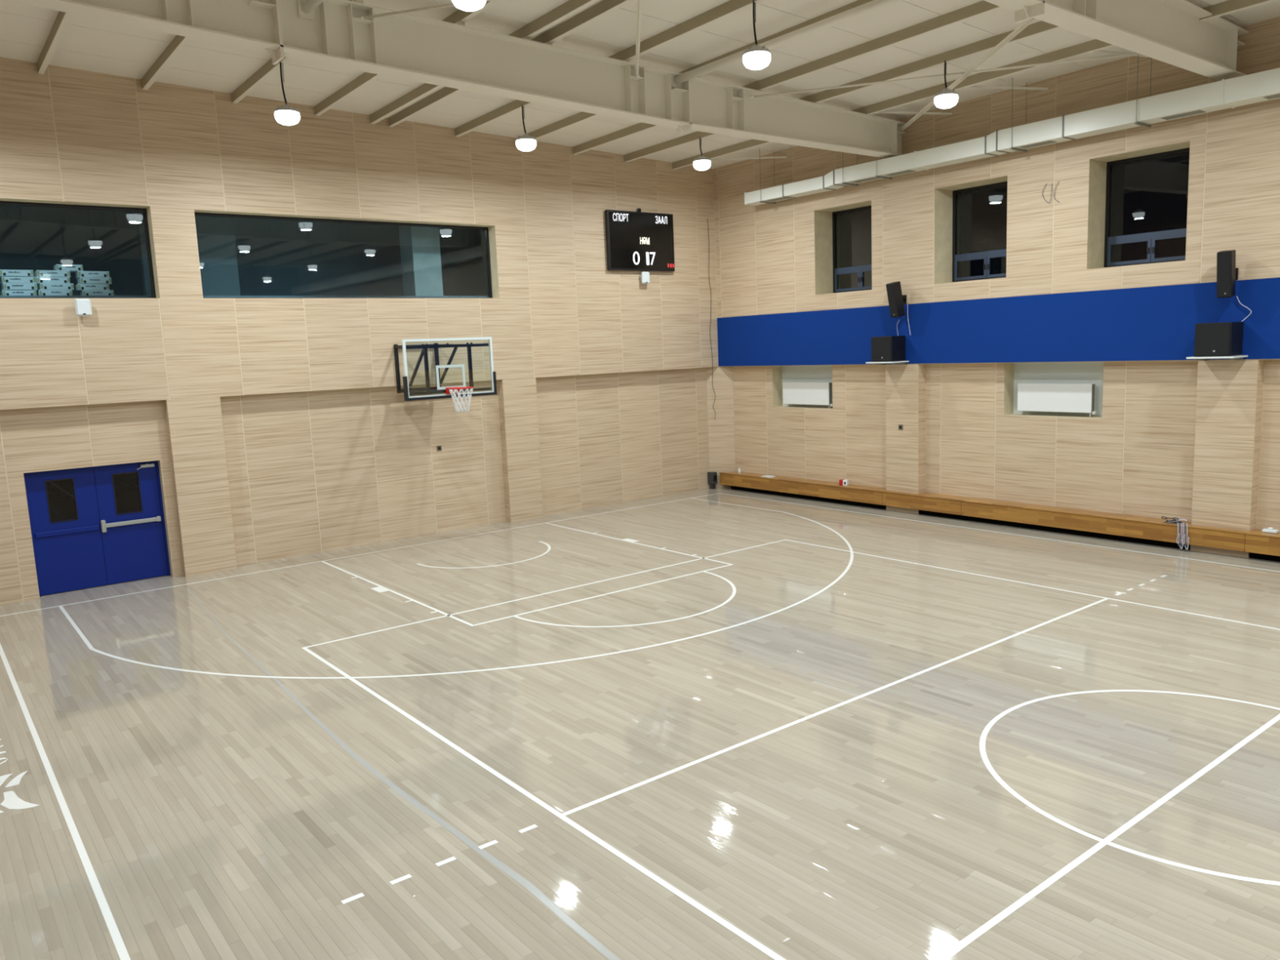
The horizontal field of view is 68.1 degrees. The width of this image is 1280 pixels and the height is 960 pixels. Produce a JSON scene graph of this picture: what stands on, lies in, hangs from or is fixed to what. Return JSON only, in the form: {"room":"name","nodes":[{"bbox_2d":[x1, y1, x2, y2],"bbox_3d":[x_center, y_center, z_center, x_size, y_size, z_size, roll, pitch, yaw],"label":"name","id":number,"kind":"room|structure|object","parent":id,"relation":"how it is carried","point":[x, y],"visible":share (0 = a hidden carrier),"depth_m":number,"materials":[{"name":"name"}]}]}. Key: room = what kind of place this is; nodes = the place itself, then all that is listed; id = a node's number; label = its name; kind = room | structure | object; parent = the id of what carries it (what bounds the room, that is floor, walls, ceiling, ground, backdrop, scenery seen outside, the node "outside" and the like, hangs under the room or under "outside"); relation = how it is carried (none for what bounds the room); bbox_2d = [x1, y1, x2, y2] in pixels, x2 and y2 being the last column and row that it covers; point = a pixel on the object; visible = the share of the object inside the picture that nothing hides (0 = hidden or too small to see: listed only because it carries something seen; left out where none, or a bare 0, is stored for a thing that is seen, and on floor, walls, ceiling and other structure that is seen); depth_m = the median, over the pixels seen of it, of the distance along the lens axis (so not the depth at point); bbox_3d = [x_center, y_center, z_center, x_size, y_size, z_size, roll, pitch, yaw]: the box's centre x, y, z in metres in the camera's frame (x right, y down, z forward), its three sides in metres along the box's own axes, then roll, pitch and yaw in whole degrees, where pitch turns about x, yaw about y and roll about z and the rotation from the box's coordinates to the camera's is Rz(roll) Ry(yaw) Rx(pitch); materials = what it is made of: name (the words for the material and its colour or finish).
{"room":"indoor basketball gym","nodes":[
{"label":"indoor basketball gym","id":0,"kind":"room"},
{"bbox_2d":[0,204,492,297],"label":"window","id":1,"kind":"structure","parent":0,"point":[343,260],"depth_m":20.72,"materials":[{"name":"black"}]},
{"bbox_2d":[0,289,36,295],"bbox_3d":[-10.062,-3.015,15.348,0.460,0.102,0.323,-8,10,-37],"label":"carton","id":2,"kind":"object","parent":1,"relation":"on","point":[4,292],"visible":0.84,"depth_m":15.22,"materials":[{"name":"white"}]},
{"bbox_2d":[1,283,37,290],"bbox_3d":[-10.038,-3.120,15.332,0.460,0.102,0.323,-8,10,-37],"label":"carton","id":3,"kind":"object","parent":2,"relation":"on","point":[4,286],"visible":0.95,"depth_m":15.21,"materials":[{"name":"white"}]},
{"bbox_2d":[0,276,35,284],"bbox_3d":[-10.054,-3.224,15.319,0.460,0.102,0.323,-8,10,-37],"label":"carton","id":4,"kind":"object","parent":3,"relation":"on","point":[2,279],"visible":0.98,"depth_m":15.19,"materials":[{"name":"white"}]},
{"bbox_2d":[0,269,33,277],"bbox_3d":[-10.065,-3.323,15.277,0.460,0.102,0.323,-8,10,-37],"label":"carton","id":5,"kind":"object","parent":4,"relation":"on","point":[3,273],"visible":1,"depth_m":15.15,"materials":[{"name":"white"}]},
{"bbox_2d":[36,289,72,295],"bbox_3d":[-9.634,-3.067,15.599,0.470,0.102,0.323,-8,10,-37],"label":"carton","id":6,"kind":"object","parent":1,"relation":"on","point":[40,292],"visible":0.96,"depth_m":15.47,"materials":[{"name":"white"}]},
{"bbox_2d":[37,283,74,290],"bbox_3d":[-9.618,-3.176,15.608,0.470,0.102,0.323,-8,10,-37],"label":"carton","id":7,"kind":"object","parent":6,"relation":"on","point":[42,286],"visible":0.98,"depth_m":15.48,"materials":[{"name":"white"}]},
{"bbox_2d":[35,276,70,284],"bbox_3d":[-9.681,-3.279,15.605,0.470,0.102,0.323,-8,10,-37],"label":"carton","id":8,"kind":"object","parent":7,"relation":"on","point":[39,280],"visible":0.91,"depth_m":15.47,"materials":[{"name":"white cardboard"}]},
{"bbox_2d":[34,270,70,277],"bbox_3d":[-9.669,-3.384,15.594,0.470,0.102,0.323,-8,10,-37],"label":"carton","id":9,"kind":"object","parent":8,"relation":"on","point":[37,273],"visible":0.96,"depth_m":15.47,"materials":[{"name":"white"}]},
{"bbox_2d":[53,264,83,272],"bbox_3d":[-9.511,-3.519,15.767,0.380,0.100,0.323,-8,10,-37],"label":"carton","id":10,"kind":"object","parent":9,"relation":"on","point":[72,268],"visible":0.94,"depth_m":15.65,"materials":[{"name":"white"}]},
{"bbox_2d":[79,289,114,295],"bbox_3d":[-9.165,-3.141,15.992,0.460,0.102,0.323,-8,10,-37],"label":"carton","id":11,"kind":"object","parent":1,"relation":"on","point":[84,292],"visible":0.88,"depth_m":15.86,"materials":[{"name":"white"}]},
{"bbox_2d":[75,284,109,291],"bbox_3d":[-9.236,-3.243,15.978,0.460,0.102,0.323,-8,10,-37],"label":"carton","id":12,"kind":"object","parent":11,"relation":"on","point":[78,287],"visible":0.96,"depth_m":15.85,"materials":[{"name":"white"}]},
{"bbox_2d":[76,277,111,284],"bbox_3d":[-9.196,-3.350,15.976,0.460,0.102,0.323,-8,10,-37],"label":"carton","id":13,"kind":"object","parent":12,"relation":"on","point":[81,280],"visible":0.97,"depth_m":15.85,"materials":[{"name":"white cardboard"}]},
{"bbox_2d":[75,271,109,278],"bbox_3d":[-9.228,-3.454,15.967,0.460,0.102,0.323,-8,10,-37],"label":"carton","id":14,"kind":"object","parent":13,"relation":"on","point":[78,274],"visible":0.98,"depth_m":15.84,"materials":[{"name":"white"}]},
{"bbox_2d":[134,211,240,295],"bbox_3d":[-8.475,-4.693,17.714,1.650,2.640,0.200,-8,10,-37],"label":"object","id":15,"kind":"structure","parent":1,"relation":"attached to","point":[215,236],"depth_m":17.95,"materials":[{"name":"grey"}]},
{"bbox_2d":[398,225,443,296],"bbox_3d":[-4.728,-5.207,20.300,0.640,2.640,0.600,-8,10,-37],"label":"column","id":16,"kind":"structure","parent":1,"relation":"attached to","point":[420,256],"depth_m":20.15,"materials":[{"name":"concrete"}]},
{"bbox_2d":[0,57,718,605],"bbox_3d":[-4.981,-3.145,18.680,18.350,8.750,0.570,-8,10,-37],"label":"wall","id":17,"kind":"structure","parent":0,"point":[275,428],"depth_m":17.91,"materials":[{"name":"beige wood"}]},
{"bbox_2d":[0,200,155,297],"bbox_3d":[-9.593,-3.623,15.014,3.360,1.500,0.060,-8,10,-37],"label":"window","id":18,"kind":"structure","parent":17,"relation":"in","point":[2,202],"depth_m":15.60,"materials":[{"name":"black"}]},
{"bbox_2d":[74,298,92,315],"bbox_3d":[-8.903,-2.755,15.145,0.220,0.270,0.176,-8,10,-37],"label":"sensor","id":19,"kind":"object","parent":17,"relation":"attached to","point":[82,306],"visible":1,"depth_m":15.08,"materials":[{"name":"white plastic"}]},
{"bbox_2d":[23,460,170,596],"bbox_3d":[-9.108,0.780,15.982,1.990,2.060,0.170,-8,10,-37],"label":"door","id":20,"kind":"structure","parent":17,"relation":"in","point":[104,525],"depth_m":15.96,"materials":[{"name":"blue metal"}]},
{"bbox_2d":[436,445,441,451],"bbox_3d":[-4.136,-0.655,19.523,0.110,0.110,0.016,-8,10,-37],"label":"wall socket","id":21,"kind":"object","parent":17,"relation":"attached to","point":[438,447],"visible":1,"depth_m":19.51,"materials":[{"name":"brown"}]},
{"bbox_2d":[393,337,497,412],"bbox_3d":[-3.796,-2.001,18.069,1.880,1.370,2.042,-8,10,-37],"label":"basketball hoop","id":22,"kind":"object","parent":17,"relation":"attached to","point":[453,392],"visible":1,"depth_m":17.78,"materials":[{"name":"white"}]},
{"bbox_2d":[604,208,675,271],"bbox_3d":[0.008,-5.559,21.921,1.930,1.410,0.118,-8,10,-37],"label":"scoreboard","id":23,"kind":"object","parent":17,"relation":"attached to","point":[636,241],"visible":1,"depth_m":21.84,"materials":[{"name":"black plastic"}]},
{"bbox_2d":[640,271,649,284],"bbox_3d":[0.103,-4.702,22.053,0.220,0.270,0.176,-8,10,-37],"label":"sensor","id":24,"kind":"object","parent":17,"relation":"attached to","point":[645,277],"visible":1,"depth_m":21.98,"materials":[{"name":"white plastic"}]},
{"bbox_2d":[707,223,715,419],"bbox_3d":[1.775,-3.963,23.547,0.121,4.921,0.021,-8,10,-37],"label":"loose wire","id":25,"kind":"object","parent":17,"relation":"hanging from","point":[708,224],"visible":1,"depth_m":23.45,"materials":[{"name":"black"}]},
{"bbox_2d":[0,488,1279,959],"bbox_3d":[4.276,2.503,7.688,18.200,0.122,30.150,-8,10,-37],"label":"floor","id":26,"kind":"structure","parent":0,"point":[717,723],"depth_m":8.72,"materials":[{"name":"brown wood"}]},
{"bbox_2d":[707,471,717,488],"bbox_3d":[1.851,0.011,24.189,0.150,0.430,0.223,-8,10,-37],"label":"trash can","id":27,"kind":"object","parent":26,"relation":"on","point":[712,476],"visible":1,"depth_m":24.12,"materials":[{"name":"grey plastic"}]},
{"bbox_2d":[719,471,1279,561],"bbox_3d":[8.652,0.881,16.024,0.408,0.430,20.950,-8,10,-37],"label":"bench","id":28,"kind":"object","parent":26,"relation":"on","point":[1259,544],"visible":0.92,"depth_m":17.67,"materials":[{"name":"brown wood"}]},
{"bbox_2d":[760,475,775,477],"bbox_3d":[3.108,-0.089,22.916,0.190,0.022,0.320,-8,10,-37],"label":"paper sheet","id":29,"kind":"object","parent":28,"relation":"on","point":[766,476],"visible":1,"depth_m":22.87,"materials":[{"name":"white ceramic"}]},
{"bbox_2d":[839,479,848,485],"bbox_3d":[4.544,0.055,21.115,0.185,0.120,0.124,3,9,32],"label":"box","id":30,"kind":"object","parent":28,"relation":"on","point":[842,482],"visible":1,"depth_m":21.07,"materials":[{"name":"white plastic"}]},
{"bbox_2d":[1161,515,1189,550],"bbox_3d":[8.813,0.865,15.581,0.185,0.492,0.473,-8,10,-37],"label":"cable bundle","id":31,"kind":"object","parent":28,"relation":"on","point":[1178,520],"visible":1,"depth_m":15.46,"materials":[{"name":"grey metal"}]},
{"bbox_2d":[1262,527,1279,533],"bbox_3d":[9.740,0.773,14.640,0.120,0.080,0.200,-8,10,-37],"label":"block","id":32,"kind":"object","parent":28,"relation":"on","point":[1270,530],"visible":1,"depth_m":14.61,"materials":[{"name":"white plastic"}]},
{"bbox_2d":[0,0,1279,169],"bbox_3d":[4.081,-5.823,6.504,18.800,1.140,30.350,-8,10,-37],"label":"ceiling","id":33,"kind":"structure","parent":0,"point":[903,39],"depth_m":14.69,"materials":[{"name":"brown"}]},
{"bbox_2d":[273,61,300,125],"bbox_3d":[-5.388,-5.878,14.397,0.380,0.928,0.380,-8,10,-37],"label":"lamp","id":34,"kind":"object","parent":33,"relation":"hanging from","point":[286,115],"visible":0.98,"depth_m":14.33,"materials":[{"name":"grey plastic"}]},
{"bbox_2d":[274,110,300,125],"bbox_3d":[-5.373,-5.505,14.449,0.372,0.174,0.372,-8,10,-37],"label":"diffuser","id":35,"kind":"object","parent":34,"relation":"attached to","point":[286,117],"depth_m":14.33,"materials":[{"name":"white plastic"}]},
{"bbox_2d":[6,0,906,158],"bbox_3d":[-1.756,-5.918,13.489,17.750,1.271,0.340,-8,10,-37],"label":"girder","id":36,"kind":"object","parent":33,"relation":"attached to","point":[408,46],"visible":0.96,"depth_m":13.22,"materials":[{"name":"white"}]},
{"bbox_2d":[359,0,493,19],"bbox_3d":[0.004,-5.857,11.031,7.341,0.071,0.091,0,8,15],"label":"brace","id":37,"kind":"object","parent":36,"relation":"attached to","point":[443,6],"visible":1,"depth_m":11.78,"materials":[{"name":"beige metal"}]},
{"bbox_2d":[634,0,641,79],"bbox_3d":[0.006,-5.805,11.038,0.091,0.248,7.341,-2,8,-1],"label":"brace","id":38,"kind":"object","parent":36,"relation":"attached to","point":[639,2],"visible":1,"depth_m":12.89,"materials":[{"name":"beige metal"}]},
{"bbox_2d":[899,17,1035,131],"bbox_3d":[5.204,-6.454,15.063,0.091,0.176,7.343,-2,8,0],"label":"brace","id":39,"kind":"object","parent":36,"relation":"attached to","point":[1026,23],"visible":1,"depth_m":14.51,"materials":[{"name":"beige metal"}]},
{"bbox_2d":[451,0,486,11],"bbox_3d":[-1.805,-5.416,9.859,0.380,0.986,0.380,-8,10,-37],"label":"lamp","id":40,"kind":"object","parent":33,"relation":"hanging from","point":[464,5],"visible":1,"depth_m":9.86,"materials":[{"name":"grey plastic"}]},
{"bbox_2d":[515,104,536,151],"bbox_3d":[-2.056,-6.306,16.984,0.380,0.793,0.380,-8,10,-37],"label":"lamp","id":41,"kind":"object","parent":33,"relation":"hanging from","point":[526,143],"visible":1,"depth_m":16.91,"materials":[{"name":"grey plastic"}]},
{"bbox_2d":[515,138,536,151],"bbox_3d":[-2.044,-6.000,17.027,0.372,0.174,0.372,-8,10,-37],"label":"diffuser","id":42,"kind":"object","parent":41,"relation":"attached to","point":[522,144],"depth_m":16.90,"materials":[{"name":"white plastic"}]},
{"bbox_2d":[693,137,711,170],"bbox_3d":[1.276,-6.735,19.572,0.380,0.657,0.380,-8,10,-37],"label":"lamp","id":43,"kind":"object","parent":33,"relation":"hanging from","point":[702,162],"visible":1,"depth_m":19.48,"materials":[{"name":"grey plastic"}]},
{"bbox_2d":[693,160,711,170],"bbox_3d":[1.286,-6.496,19.605,0.372,0.174,0.372,-8,10,-37],"label":"diffuser","id":44,"kind":"object","parent":43,"relation":"attached to","point":[700,165],"depth_m":19.48,"materials":[{"name":"white plastic"}]},
{"bbox_2d":[711,155,786,160],"bbox_3d":[2.385,-7.277,21.439,1.842,0.108,0.076,-1,8,8],"label":"bar","id":45,"kind":"object","parent":33,"relation":"attached to","point":[783,157],"visible":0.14,"depth_m":21.40,"materials":[{"name":"beige metal"}]},
{"bbox_2d":[742,0,771,70],"bbox_3d":[1.527,-5.844,12.447,0.380,0.851,0.380,-8,10,-37],"label":"lamp","id":46,"kind":"object","parent":33,"relation":"hanging from","point":[757,57],"visible":1,"depth_m":12.38,"materials":[{"name":"grey plastic"}]},
{"bbox_2d":[742,50,770,70],"bbox_3d":[1.540,-5.509,12.493,0.372,0.174,0.372,-8,10,-37],"label":"diffuser","id":47,"kind":"object","parent":46,"relation":"attached to","point":[752,60],"depth_m":12.37,"materials":[{"name":"white plastic"}]},
{"bbox_2d":[874,111,952,115],"bbox_3d":[5.161,-6.942,17.911,1.523,0.108,0.076,-3,8,-6],"label":"bar","id":48,"kind":"object","parent":33,"relation":"attached to","point":[882,112],"visible":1,"depth_m":17.89,"materials":[{"name":"beige metal"}]},
{"bbox_2d":[749,52,1140,97],"bbox_3d":[5.314,-6.546,15.217,7.147,0.051,0.091,0,8,15],"label":"brace","id":49,"kind":"object","parent":33,"relation":"attached to","point":[1135,53],"visible":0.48,"depth_m":15.32,"materials":[{"name":"beige metal"}]},
{"bbox_2d":[933,60,959,108],"bbox_3d":[4.859,-6.273,15.034,0.380,0.715,0.380,-8,10,-37],"label":"lamp","id":50,"kind":"object","parent":33,"relation":"hanging from","point":[947,98],"visible":1,"depth_m":14.96,"materials":[{"name":"grey plastic"}]},
{"bbox_2d":[933,93,958,108],"bbox_3d":[4.870,-6.005,15.072,0.372,0.174,0.372,-8,10,-37],"label":"diffuser","id":51,"kind":"object","parent":50,"relation":"attached to","point":[940,100],"depth_m":14.95,"materials":[{"name":"white plastic"}]},
{"bbox_2d":[963,85,1048,90],"bbox_3d":[6.334,-6.800,16.423,1.523,0.108,0.076,-3,8,-6],"label":"bar","id":52,"kind":"object","parent":33,"relation":"attached to","point":[972,86],"visible":1,"depth_m":16.40,"materials":[{"name":"beige metal"}]},
{"bbox_2d":[744,54,1279,205],"bbox_3d":[11.011,-5.774,11.017,0.500,1.282,27.432,-8,10,-37],"label":"ventilation duct","id":53,"kind":"object","parent":33,"relation":"hanging from","point":[1264,86],"visible":0.98,"depth_m":15.94,"materials":[{"name":"white metal"}]},
{"bbox_2d":[983,0,1248,80],"bbox_3d":[1.948,-5.490,8.788,17.750,1.231,0.340,-8,10,-37],"label":"girder","id":54,"kind":"object","parent":33,"relation":"attached to","point":[1171,32],"visible":0.98,"depth_m":12.58,"materials":[{"name":"white metal"}]},
{"bbox_2d":[297,0,324,20],"bbox_3d":[-2.255,-5.521,9.284,0.180,0.220,5.995,-8,10,-37],"label":"strut","id":55,"kind":"object","parent":54,"relation":"attached to","point":[305,7],"visible":1,"depth_m":11.54,"materials":[{"name":"beige metal"}]},
{"bbox_2d":[671,0,902,88],"bbox_3d":[2.412,-6.166,12.903,0.180,0.220,5.995,-8,10,-37],"label":"strut","id":56,"kind":"object","parent":54,"relation":"attached to","point":[874,5],"visible":0.87,"depth_m":13.17,"materials":[{"name":"beige metal"}]},
{"bbox_2d":[1088,49,1147,57],"bbox_3d":[7.631,-6.644,14.775,1.425,0.108,0.075,-4,8,-13],"label":"bar","id":57,"kind":"object","parent":33,"relation":"attached to","point":[1100,51],"visible":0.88,"depth_m":14.69,"materials":[{"name":"beige metal"}]},
{"bbox_2d":[706,16,1279,558],"bbox_3d":[11.249,-2.844,12.399,1.070,8.600,29.804,-8,10,-37],"label":"wall","id":58,"kind":"structure","parent":0,"point":[1170,434],"depth_m":17.29,"materials":[{"name":"beige wood"}]},
{"bbox_2d":[782,382,832,408],"bbox_3d":[3.934,-1.993,22.199,0.140,0.598,1.480,-8,10,-37],"label":"radiator","id":59,"kind":"object","parent":58,"relation":"attached to","point":[793,393],"visible":0.98,"depth_m":22.09,"materials":[{"name":"white metal"}]},
{"bbox_2d":[831,205,871,293],"bbox_3d":[4.839,-5.035,20.758,0.100,1.820,1.557,-8,10,-37],"label":"window","id":60,"kind":"structure","parent":58,"relation":"in","point":[860,269],"depth_m":21.11,"materials":[{"name":"black"}]},
{"bbox_2d":[866,360,908,364],"bbox_3d":[5.079,-2.396,19.465,0.548,0.077,0.660,-8,10,-37],"label":"shelf","id":61,"kind":"object","parent":58,"relation":"attached to","point":[898,362],"visible":0.93,"depth_m":19.30,"materials":[{"name":"white paint"}]},
{"bbox_2d":[871,335,905,361],"bbox_3d":[5.087,-2.690,19.439,0.482,0.510,0.512,-8,10,-37],"label":"speaker","id":62,"kind":"object","parent":61,"relation":"on","point":[883,348],"visible":1,"depth_m":19.26},
{"bbox_2d":[871,337,890,361],"bbox_3d":[4.909,-2.664,19.302,0.015,0.480,0.480,-8,10,-37],"label":"grille","id":63,"kind":"object","parent":62,"relation":"attached to","point":[880,346],"depth_m":19.30,"materials":[{"name":"fabric"}]},
{"bbox_2d":[885,281,906,317],"bbox_3d":[5.194,-3.647,19.167,0.462,0.715,0.246,-8,10,-37],"label":"speaker","id":64,"kind":"object","parent":58,"relation":"attached to","point":[896,300],"visible":1,"depth_m":19.07},
{"bbox_2d":[885,284,897,317],"bbox_3d":[5.067,-3.608,19.092,0.008,0.660,0.170,-19,15,-27],"label":"grille","id":65,"kind":"object","parent":64,"relation":"attached to","point":[891,288],"depth_m":19.06,"materials":[{"name":"metal"}]},
{"bbox_2d":[898,424,902,430],"bbox_3d":[5.424,-1.099,19.725,0.016,0.110,0.110,-8,10,-37],"label":"wall socket","id":66,"kind":"object","parent":58,"relation":"attached to","point":[900,426],"visible":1,"depth_m":19.71,"materials":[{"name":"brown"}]},
{"bbox_2d":[951,181,1007,282],"bbox_3d":[6.737,-4.780,18.356,0.100,1.820,1.540,-8,10,-37],"label":"window","id":67,"kind":"structure","parent":58,"relation":"in","point":[986,255],"depth_m":18.63,"materials":[{"name":"black"}]},
{"bbox_2d":[1041,183,1052,203],"bbox_3d":[7.166,-5.050,16.689,0.020,0.342,0.180,-8,10,-37],"label":"loose wire","id":68,"kind":"object","parent":58,"relation":"attached to","point":[1046,184],"visible":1,"depth_m":16.68,"materials":[{"name":"grey"}]},
{"bbox_2d":[1017,382,1096,417],"bbox_3d":[7.675,-1.480,17.466,0.140,0.598,1.470,-8,10,-37],"label":"radiator","id":69,"kind":"object","parent":58,"relation":"attached to","point":[1032,397],"visible":1,"depth_m":17.38,"materials":[{"name":"white metal"}]},
{"bbox_2d":[1103,147,1189,267],"bbox_3d":[8.636,-4.540,15.949,0.100,1.830,1.590,-8,10,-37],"label":"window","id":70,"kind":"structure","parent":58,"relation":"in","point":[1152,237],"depth_m":16.17,"materials":[{"name":"black"}]},
{"bbox_2d":[1186,355,1248,360],"bbox_3d":[8.903,-1.872,14.627,0.548,0.077,0.660,-8,10,-37],"label":"shelf","id":71,"kind":"object","parent":58,"relation":"attached to","point":[1233,357],"visible":0.93,"depth_m":14.47,"materials":[{"name":"white paint"}]},
{"bbox_2d":[1194,321,1243,356],"bbox_3d":[8.912,-2.167,14.600,0.482,0.510,0.513,-8,10,-37],"label":"speaker","id":72,"kind":"object","parent":71,"relation":"on","point":[1215,339],"visible":1,"depth_m":14.44},
{"bbox_2d":[1194,323,1230,355],"bbox_3d":[8.733,-2.140,14.463,0.015,0.480,0.480,-8,10,-37],"label":"grille","id":73,"kind":"object","parent":72,"relation":"attached to","point":[1211,339],"depth_m":14.45,"materials":[{"name":"fabric"}]},
{"bbox_2d":[1236,296,1251,321],"bbox_3d":[9.202,-2.610,14.447,0.042,0.391,0.213,-8,10,-37],"label":"wire","id":74,"kind":"object","parent":72,"relation":"on","point":[1237,296],"visible":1,"depth_m":14.44,"materials":[{"name":"grey"}]},
{"bbox_2d":[1216,249,1238,297],"bbox_3d":[8.949,-3.136,14.435,0.437,0.710,0.227,-8,10,-37],"label":"speaker","id":75,"kind":"object","parent":58,"relation":"attached to","point":[1227,271],"visible":1,"depth_m":14.33},
{"bbox_2d":[1217,252,1230,297],"bbox_3d":[8.828,-3.101,14.329,0.008,0.660,0.170,-20,17,-41],"label":"grille","id":76,"kind":"object","parent":75,"relation":"attached to","point":[1223,258],"depth_m":14.33,"materials":[{"name":"fabric"}]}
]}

